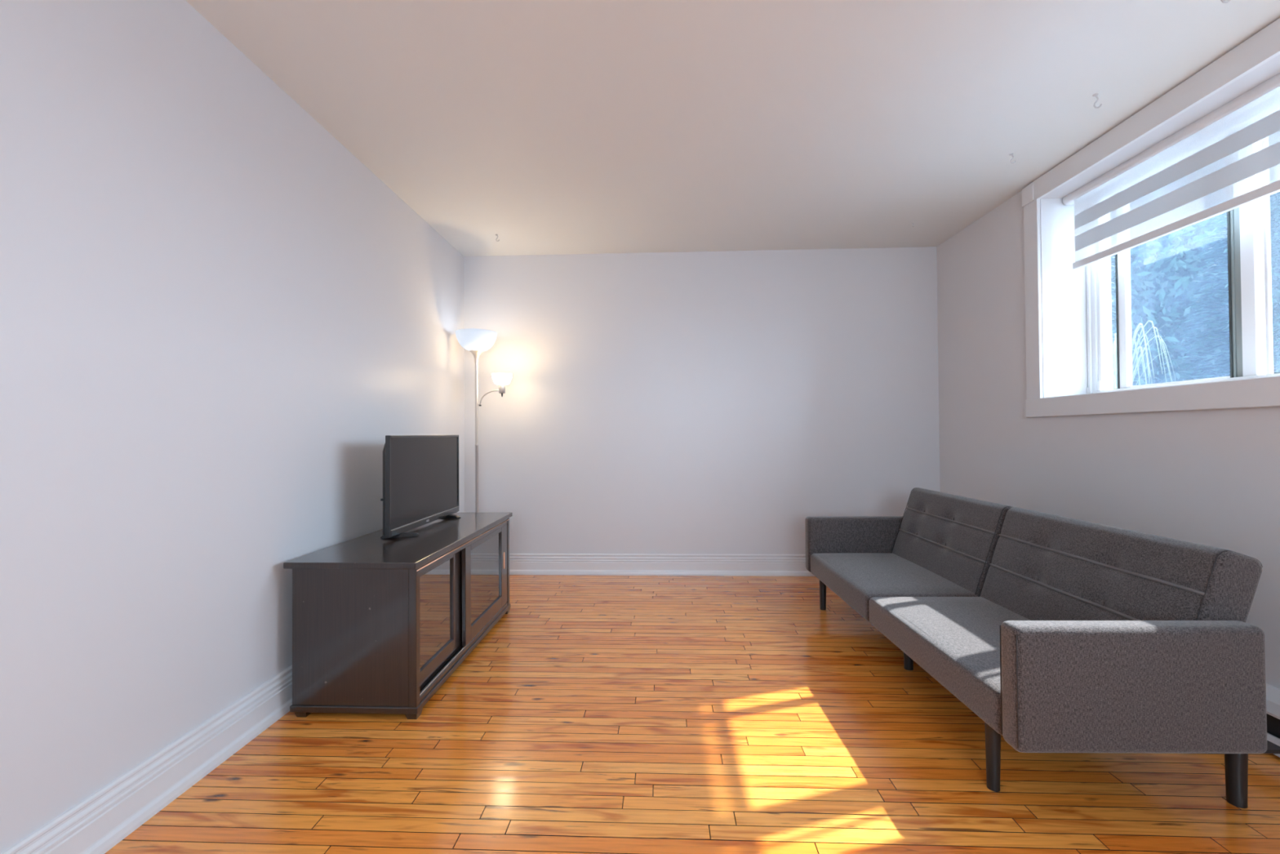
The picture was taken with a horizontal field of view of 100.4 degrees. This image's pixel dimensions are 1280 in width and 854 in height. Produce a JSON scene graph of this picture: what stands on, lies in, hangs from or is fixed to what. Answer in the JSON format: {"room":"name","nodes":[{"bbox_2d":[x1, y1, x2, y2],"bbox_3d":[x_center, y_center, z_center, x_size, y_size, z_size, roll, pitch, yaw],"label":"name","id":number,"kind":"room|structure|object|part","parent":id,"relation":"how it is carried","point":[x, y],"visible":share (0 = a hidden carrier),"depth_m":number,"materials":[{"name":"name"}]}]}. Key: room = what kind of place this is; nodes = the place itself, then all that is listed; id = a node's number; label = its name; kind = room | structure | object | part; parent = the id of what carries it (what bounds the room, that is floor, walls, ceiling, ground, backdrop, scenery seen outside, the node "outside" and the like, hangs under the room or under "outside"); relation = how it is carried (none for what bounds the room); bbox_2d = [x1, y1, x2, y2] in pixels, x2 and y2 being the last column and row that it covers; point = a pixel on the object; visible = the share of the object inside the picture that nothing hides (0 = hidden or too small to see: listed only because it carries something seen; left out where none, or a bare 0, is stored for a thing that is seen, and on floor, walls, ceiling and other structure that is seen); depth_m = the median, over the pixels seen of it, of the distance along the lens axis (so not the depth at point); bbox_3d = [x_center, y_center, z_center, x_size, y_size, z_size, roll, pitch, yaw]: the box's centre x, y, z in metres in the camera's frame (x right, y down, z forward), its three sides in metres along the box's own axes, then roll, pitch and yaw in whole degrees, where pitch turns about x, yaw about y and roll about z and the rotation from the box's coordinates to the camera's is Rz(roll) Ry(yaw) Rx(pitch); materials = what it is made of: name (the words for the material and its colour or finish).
{"room":"living room","nodes":[
{"label":"living room","id":0,"kind":"room"},
{"bbox_2d":[0,0,464,853],"bbox_3d":[-1.492,-0.149,0.917,0.120,2.700,6.705,0,-1,1],"label":"wall","id":1,"kind":"structure","parent":0,"point":[217,321],"depth_m":1.59,"materials":[{"name":"white paint"}]},
{"bbox_2d":[0,665,292,853],"bbox_3d":[-1.412,1.021,0.849,0.026,0.158,6.603,0,-1,1],"label":"baseboard","id":2,"kind":"structure","parent":1,"relation":"attached to","point":[104,818],"depth_m":1.55,"materials":[{"name":"white paint"}]},
{"bbox_2d":[104,574,1279,853],"bbox_3d":[0.331,1.137,0.748,3.666,0.100,6.750,0,-1,2],"label":"floor","id":3,"kind":"structure","parent":0,"point":[598,714],"depth_m":1.74,"materials":[{"name":"brown wood"}]},
{"bbox_2d":[283,512,512,719],"bbox_3d":[-1.077,0.823,2.674,0.517,0.597,1.300,0,-1,2],"label":"tv console","id":4,"kind":"object","parent":3,"relation":"on","point":[380,625],"visible":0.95,"depth_m":2.05,"materials":[{"name":"brown wood"}]},
{"bbox_3d":[-1.111,0.805,2.053,0.458,0.527,0.018,0,-1,2],"label":"panel","id":5,"kind":"part","parent":4,"relation":"part of","materials":[{"name":"brown wood"}]},
{"bbox_3d":[-0.865,0.803,2.044,0.030,0.527,0.030,0,-1,2],"label":"corner post","id":6,"kind":"part","parent":4,"relation":"part of","materials":[{"name":"brown wood"}]},
{"bbox_2d":[380,435,460,537],"bbox_3d":[-1.137,0.285,2.856,0.164,0.483,0.832,0,-1,2],"label":"television","id":7,"kind":"object","parent":4,"relation":"on","point":[420,473],"visible":1,"depth_m":2.73,"materials":[{"name":"black plastic"}]},
{"bbox_3d":[-0.878,0.787,2.282,0.004,0.384,0.364,0,-1,2],"label":"glass pane","id":8,"kind":"part","parent":4,"relation":"part of","materials":[{"name":"glass"}]},
{"bbox_3d":[-0.876,0.808,2.314,0.020,0.468,0.521,0,-1,2],"label":"door","id":9,"kind":"part","parent":4,"relation":"part of","materials":[{"name":"brown wood"}]},
{"bbox_3d":[-1.077,1.062,2.653,0.446,0.018,1.191,0,-1,2],"label":"panel","id":10,"kind":"part","parent":4,"relation":"part of","materials":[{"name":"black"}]},
{"bbox_3d":[-0.840,0.562,2.647,0.023,0.031,1.170,0,-1,2],"label":"rail","id":11,"kind":"part","parent":4,"relation":"part of","materials":[{"name":"brown wood"}]},
{"bbox_3d":[-0.834,1.063,2.640,0.017,0.021,1.170,0,-1,2],"label":"rail","id":12,"kind":"part","parent":4,"relation":"part of","materials":[{"name":"brown wood"}]},
{"bbox_3d":[-0.825,0.815,2.879,0.020,0.468,0.678,0,-1,2],"label":"door","id":13,"kind":"part","parent":4,"relation":"part of","materials":[{"name":"brown wood"}]},
{"bbox_3d":[-0.827,0.794,2.860,0.004,0.384,0.506,0,-1,2],"label":"glass pane","id":14,"kind":"part","parent":4,"relation":"part of","materials":[{"name":"glass"}]},
{"bbox_3d":[-0.803,0.789,3.153,0.005,0.099,0.023,0,-1,2],"label":"handle","id":15,"kind":"part","parent":4,"relation":"part of","materials":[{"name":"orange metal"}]},
{"bbox_3d":[-0.813,0.818,3.245,0.030,0.527,0.035,0,-1,2],"label":"corner post","id":16,"kind":"part","parent":4,"relation":"part of","materials":[{"name":"brown wood"}]},
{"bbox_2d":[455,328,512,512],"bbox_3d":[-1.115,0.228,3.824,0.402,1.816,0.291,0,-1,2],"label":"floor lamp","id":17,"kind":"object","parent":3,"relation":"on","point":[477,341],"visible":0.85,"depth_m":3.79,"materials":[{"name":"white metal"}]},
{"bbox_3d":[-1.176,-0.614,3.837,0.291,0.132,0.291,0,-1,2],"label":"lamp shade","id":18,"kind":"part","parent":17,"relation":"part of","materials":[{"name":"white glass"}]},
{"bbox_3d":[-1.087,-0.211,3.828,0.173,0.111,0.010,0,-1,2],"label":"reading arm","id":19,"kind":"part","parent":17,"relation":"part of","materials":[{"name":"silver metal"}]},
{"bbox_3d":[-0.990,-0.341,3.825,0.144,0.076,0.144,0,-1,2],"label":"lamp shade","id":20,"kind":"part","parent":17,"relation":"part of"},
{"bbox_2d":[498,384,505,393],"bbox_3d":[-0.989,-0.273,3.825,0.048,0.064,0.048,0,-1,2],"label":"socket","id":21,"kind":"object","parent":17,"relation":"attached to","point":[501,387],"depth_m":3.81,"materials":[{"name":"grey metal"}]},
{"bbox_2d":[804,487,1279,808],"bbox_3d":[1.415,0.733,2.414,0.762,0.737,1.964,0,-1,1],"label":"sofa","id":22,"kind":"object","parent":3,"relation":"on","point":[1061,634],"visible":1,"depth_m":1.63,"materials":[{"name":"grey fabric"}]},
{"bbox_3d":[1.118,1.015,3.259,0.042,0.198,0.042,0,-1,1],"label":"leg","id":23,"kind":"part","parent":22,"relation":"part of","materials":[{"name":"black"}]},
{"bbox_3d":[1.387,0.737,3.358,0.672,0.343,0.077,0,-1,1],"label":"armrest","id":24,"kind":"part","parent":22,"relation":"part of","materials":[{"name":"grey fabric"}]},
{"bbox_2d":[810,552,977,621],"bbox_3d":[1.335,0.835,2.877,0.575,0.140,0.878,0,-1,1],"label":"seat cushion","id":25,"kind":"object","parent":22,"relation":"on","point":[856,578],"depth_m":2.74,"materials":[{"name":"grey fabric"}]},
{"bbox_3d":[1.226,1.004,2.435,0.044,0.198,0.044,0,-1,1],"label":"leg","id":26,"kind":"part","parent":22,"relation":"part of","materials":[{"name":"black"}]},
{"bbox_2d":[869,596,1030,735],"bbox_3d":[1.318,0.823,1.973,0.575,0.140,0.923,0,-1,1],"label":"seat cushion","id":27,"kind":"object","parent":22,"relation":"on","point":[956,640],"depth_m":1.97,"materials":[{"name":"grey fabric"}]},
{"bbox_3d":[1.666,0.620,2.875,0.273,0.501,0.872,0,-1,1],"label":"backrest","id":28,"kind":"part","parent":22,"relation":"part of","materials":[{"name":"grey fabric"}]},
{"bbox_3d":[1.071,0.994,1.617,0.042,0.198,0.042,0,-1,1],"label":"leg","id":29,"kind":"part","parent":22,"relation":"part of","materials":[{"name":"black"}]},
{"bbox_3d":[1.650,0.608,1.972,0.273,0.501,0.921,0,-1,1],"label":"backrest","id":30,"kind":"part","parent":22,"relation":"part of","materials":[{"name":"grey fabric"}]},
{"bbox_3d":[1.353,0.713,1.471,0.672,0.343,0.076,0,-1,1],"label":"armrest","id":31,"kind":"part","parent":22,"relation":"part of","materials":[{"name":"grey fabric"}]},
{"bbox_3d":[1.429,0.899,2.409,0.700,0.011,1.900,0,-1,1],"label":"under frame","id":32,"kind":"part","parent":22,"relation":"part of","materials":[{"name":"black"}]},
{"bbox_3d":[1.726,0.989,1.543,0.048,0.198,0.048,0,-1,1],"label":"leg","id":33,"kind":"part","parent":22,"relation":"part of","materials":[{"name":"black"}]},
{"bbox_2d":[463,246,939,576],"bbox_3d":[0.580,-0.122,4.141,4.002,2.700,0.120,0,-1,2],"label":"wall","id":34,"kind":"structure","parent":0,"point":[689,402],"depth_m":4.09,"materials":[{"name":"white paint"}]},
{"bbox_2d":[509,553,814,576],"bbox_3d":[0.458,1.049,4.059,3.595,0.158,0.026,0,-1,2],"label":"baseboard","id":35,"kind":"structure","parent":34,"relation":"attached to","point":[575,564],"depth_m":4.07,"materials":[{"name":"white paint"}]},
{"bbox_2d":[185,0,1279,256],"bbox_3d":[0.427,-1.488,0.801,4.002,0.350,6.800,0,-1,2],"label":"ceiling","id":36,"kind":"structure","parent":0,"point":[543,126],"depth_m":2.19,"materials":[{"name":"white paint"}]},
{"bbox_2d":[1008,152,1015,163],"bbox_3d":[1.855,-1.335,2.655,0.029,0.049,0.017,0,-1,2],"label":"ceiling hook","id":37,"kind":"object","parent":36,"relation":"attached to","point":[1012,153],"visible":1,"depth_m":2.65,"materials":[{"name":"grey metal"}]},
{"bbox_2d":[1092,93,1102,108],"bbox_3d":[1.871,-1.332,2.181,0.035,0.058,0.020,0,-1,2],"label":"ceiling hook","id":38,"kind":"object","parent":36,"relation":"attached to","point":[1095,95],"visible":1,"depth_m":2.18,"materials":[{"name":"grey metal"}]},
{"bbox_2d":[1220,0,1230,3],"bbox_3d":[1.805,-1.334,1.644,0.033,0.055,0.018,0,-1,2],"label":"ceiling hook","id":39,"kind":"object","parent":36,"relation":"attached to","point":[1222,1],"visible":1,"depth_m":1.64,"materials":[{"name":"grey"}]},
{"bbox_2d":[936,54,1279,688],"bbox_3d":[2.271,-0.176,0.731,0.330,2.700,6.650,0,-1,2],"label":"wall","id":40,"kind":"structure","parent":0,"point":[1211,477],"depth_m":2.61,"materials":[{"name":"white paint"}]},
{"bbox_2d":[1022,17,1279,417],"bbox_3d":[2.302,-0.720,1.887,0.351,1.303,2.270,0,-1,2],"label":"window","id":41,"kind":"structure","parent":40,"relation":"in","point":[1068,310],"depth_m":2.58,"materials":[{"name":"white paint"}]},
{"bbox_3d":[2.188,-0.703,2.968,0.019,1.097,0.108,0,-1,2],"label":"casing","id":42,"kind":"part","parent":41,"relation":"part of","materials":[{"name":"white paint"}]},
{"bbox_3d":[2.478,-0.714,2.878,0.085,1.112,0.055,0,-1,2],"label":"frame","id":43,"kind":"part","parent":41,"relation":"part of","materials":[{"name":"white plastic"}]},
{"bbox_3d":[2.474,-0.698,2.725,0.030,1.008,0.045,0,-1,2],"label":"sliding sash","id":44,"kind":"part","parent":41,"relation":"part of","materials":[{"name":"white plastic"}]},
{"bbox_3d":[2.144,-0.118,1.884,0.023,0.102,2.266,0,-1,2],"label":"sill casing","id":45,"kind":"part","parent":41,"relation":"part of","materials":[{"name":"white paint"}]},
{"bbox_3d":[2.137,-1.303,1.861,0.019,0.135,2.169,0,-1,2],"label":"head casing","id":46,"kind":"part","parent":41,"relation":"part of","materials":[{"name":"white paint"}]},
{"bbox_2d":[1062,72,1279,269],"bbox_3d":[2.294,-1.055,1.894,0.068,0.446,2.015,0,-1,2],"label":"window blind","id":47,"kind":"object","parent":41,"relation":"attached to","point":[1255,163],"visible":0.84,"depth_m":2.23,"materials":[{"name":"white fabric"}]},
{"bbox_3d":[2.466,-0.202,2.448,0.030,0.013,0.497,0,-1,2],"label":"rail","id":48,"kind":"part","parent":41,"relation":"part of","materials":[{"name":"white plastic"}]},
{"bbox_3d":[2.437,-0.188,1.872,0.089,0.034,1.945,0,-1,2],"label":"frame sill","id":49,"kind":"part","parent":41,"relation":"part of","materials":[{"name":"white plastic"}]},
{"bbox_2d":[1266,683,1279,757],"bbox_3d":[2.121,0.981,1.824,0.079,0.193,1.310,0,-1,2],"label":"baseboard heater","id":50,"kind":"object","parent":40,"relation":"attached to","point":[1273,693],"visible":0.08,"depth_m":1.77,"materials":[{"name":"white metal"}]},
{"bbox_3d":[2.155,0.971,1.823,0.012,0.175,1.250,0,-1,2],"label":"plate","id":51,"kind":"part","parent":50,"relation":"part of","materials":[{"name":"white metal"}]},
{"bbox_3d":[2.117,1.049,1.823,0.064,0.056,1.250,0,-1,2],"label":"panel","id":52,"kind":"part","parent":50,"relation":"part of","materials":[{"name":"white metal"}]},
{"label":"outside","id":53,"kind":"structure","parent":0,"visible":0},
{"bbox_3d":[8.452,0.025,5.643,11.594,0.140,20.000,0,-1,2],"label":"ground","id":54,"kind":"structure","parent":53,"visible":0},
{"bbox_2d":[1110,244,1142,387],"bbox_3d":[4.229,-1.213,5.416,1.398,2.491,1.448,0,-1,-9],"label":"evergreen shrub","id":55,"kind":"object","parent":54,"relation":"on","point":[1113,302],"visible":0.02,"depth_m":5.12,"materials":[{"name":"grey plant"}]},
{"bbox_2d":[1111,320,1183,389],"bbox_3d":[3.079,-0.341,3.396,0.420,0.611,0.472,0,-1,-15],"label":"clump","id":56,"kind":"object","parent":54,"relation":"on","point":[1114,344],"visible":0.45,"depth_m":3.29,"materials":[{"name":"white plant"}]},
{"bbox_3d":[2.991,-0.326,3.392,0.215,0.582,0.107,0,-1,2],"label":"blade","id":57,"kind":"part","parent":56,"relation":"part of","materials":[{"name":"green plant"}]},
{"bbox_3d":[3.038,-0.284,3.401,0.123,0.498,0.082,0,-1,2],"label":"blade","id":58,"kind":"part","parent":56,"relation":"part of","materials":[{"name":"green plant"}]},
{"bbox_3d":[3.014,-0.248,3.419,0.169,0.426,0.050,0,-1,2],"label":"blade","id":59,"kind":"part","parent":56,"relation":"part of","materials":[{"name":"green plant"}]},
{"bbox_3d":[3.007,-0.310,3.355,0.183,0.549,0.177,0,-1,2],"label":"blade","id":60,"kind":"part","parent":56,"relation":"part of","materials":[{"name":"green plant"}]},
{"bbox_3d":[3.066,-0.287,3.336,0.013,0.503,0.207,-1,-1,18],"label":"blade","id":61,"kind":"part","parent":56,"relation":"part of","materials":[{"name":"green plant"}]},
{"bbox_3d":[3.060,-0.265,3.303,0.013,0.456,0.272,-1,-1,16],"label":"blade","id":62,"kind":"part","parent":56,"relation":"part of","materials":[{"name":"white plant"}]},
{"bbox_3d":[3.102,-0.330,3.344,0.030,0.588,0.182,0,-1,2],"label":"blade","id":63,"kind":"part","parent":56,"relation":"part of","materials":[{"name":"white plant"}]},
{"bbox_3d":[3.060,-0.330,3.297,0.075,0.588,0.281,0,-1,2],"label":"blade","id":64,"kind":"part","parent":56,"relation":"part of","materials":[{"name":"white plant"}]},
{"bbox_3d":[3.087,-0.338,3.325,0.025,0.604,0.221,0,-1,2],"label":"blade","id":65,"kind":"part","parent":56,"relation":"part of","materials":[{"name":"white plant"}]},
{"bbox_3d":[3.110,-0.304,3.337,0.013,0.535,0.198,0,-1,-7],"label":"blade","id":66,"kind":"part","parent":56,"relation":"part of","materials":[{"name":"white plant"}]},
{"bbox_3d":[3.098,-0.342,3.302,0.026,0.611,0.266,0,-1,2],"label":"blade","id":67,"kind":"part","parent":56,"relation":"part of","materials":[{"name":"white plant"}]},
{"bbox_3d":[3.125,-0.326,3.312,0.077,0.578,0.246,0,-1,2],"label":"blade","id":68,"kind":"part","parent":56,"relation":"part of","materials":[{"name":"white plant"}]},
{"bbox_3d":[3.126,-0.295,3.304,0.080,0.516,0.261,0,-1,2],"label":"blade","id":69,"kind":"part","parent":56,"relation":"part of","materials":[{"name":"white plant"}]},
{"bbox_3d":[3.140,-0.299,3.312,0.107,0.523,0.245,0,-1,2],"label":"blade","id":70,"kind":"part","parent":56,"relation":"part of","materials":[{"name":"white plant"}]},
{"bbox_3d":[3.163,-0.289,3.326,0.150,0.503,0.217,0,-1,2],"label":"blade","id":71,"kind":"part","parent":56,"relation":"part of","materials":[{"name":"white plant"}]},
{"bbox_2d":[1110,131,1279,389],"bbox_3d":[7.716,-2.218,7.560,8.402,4.608,1.654,0,-1,2],"label":"window glass","id":72,"kind":"object","parent":54,"relation":"on","point":[1164,270],"visible":0.06,"depth_m":7.02,"materials":[{"name":"clear glass"}]},
{"bbox_2d":[1176,133,1279,380],"bbox_3d":[5.551,-1.278,4.755,1.229,2.586,1.189,0,-1,2],"label":"evergreen shrub","id":73,"kind":"object","parent":54,"relation":"on","point":[1220,245],"visible":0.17,"depth_m":4.87,"materials":[{"name":"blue plant"}]}
]}

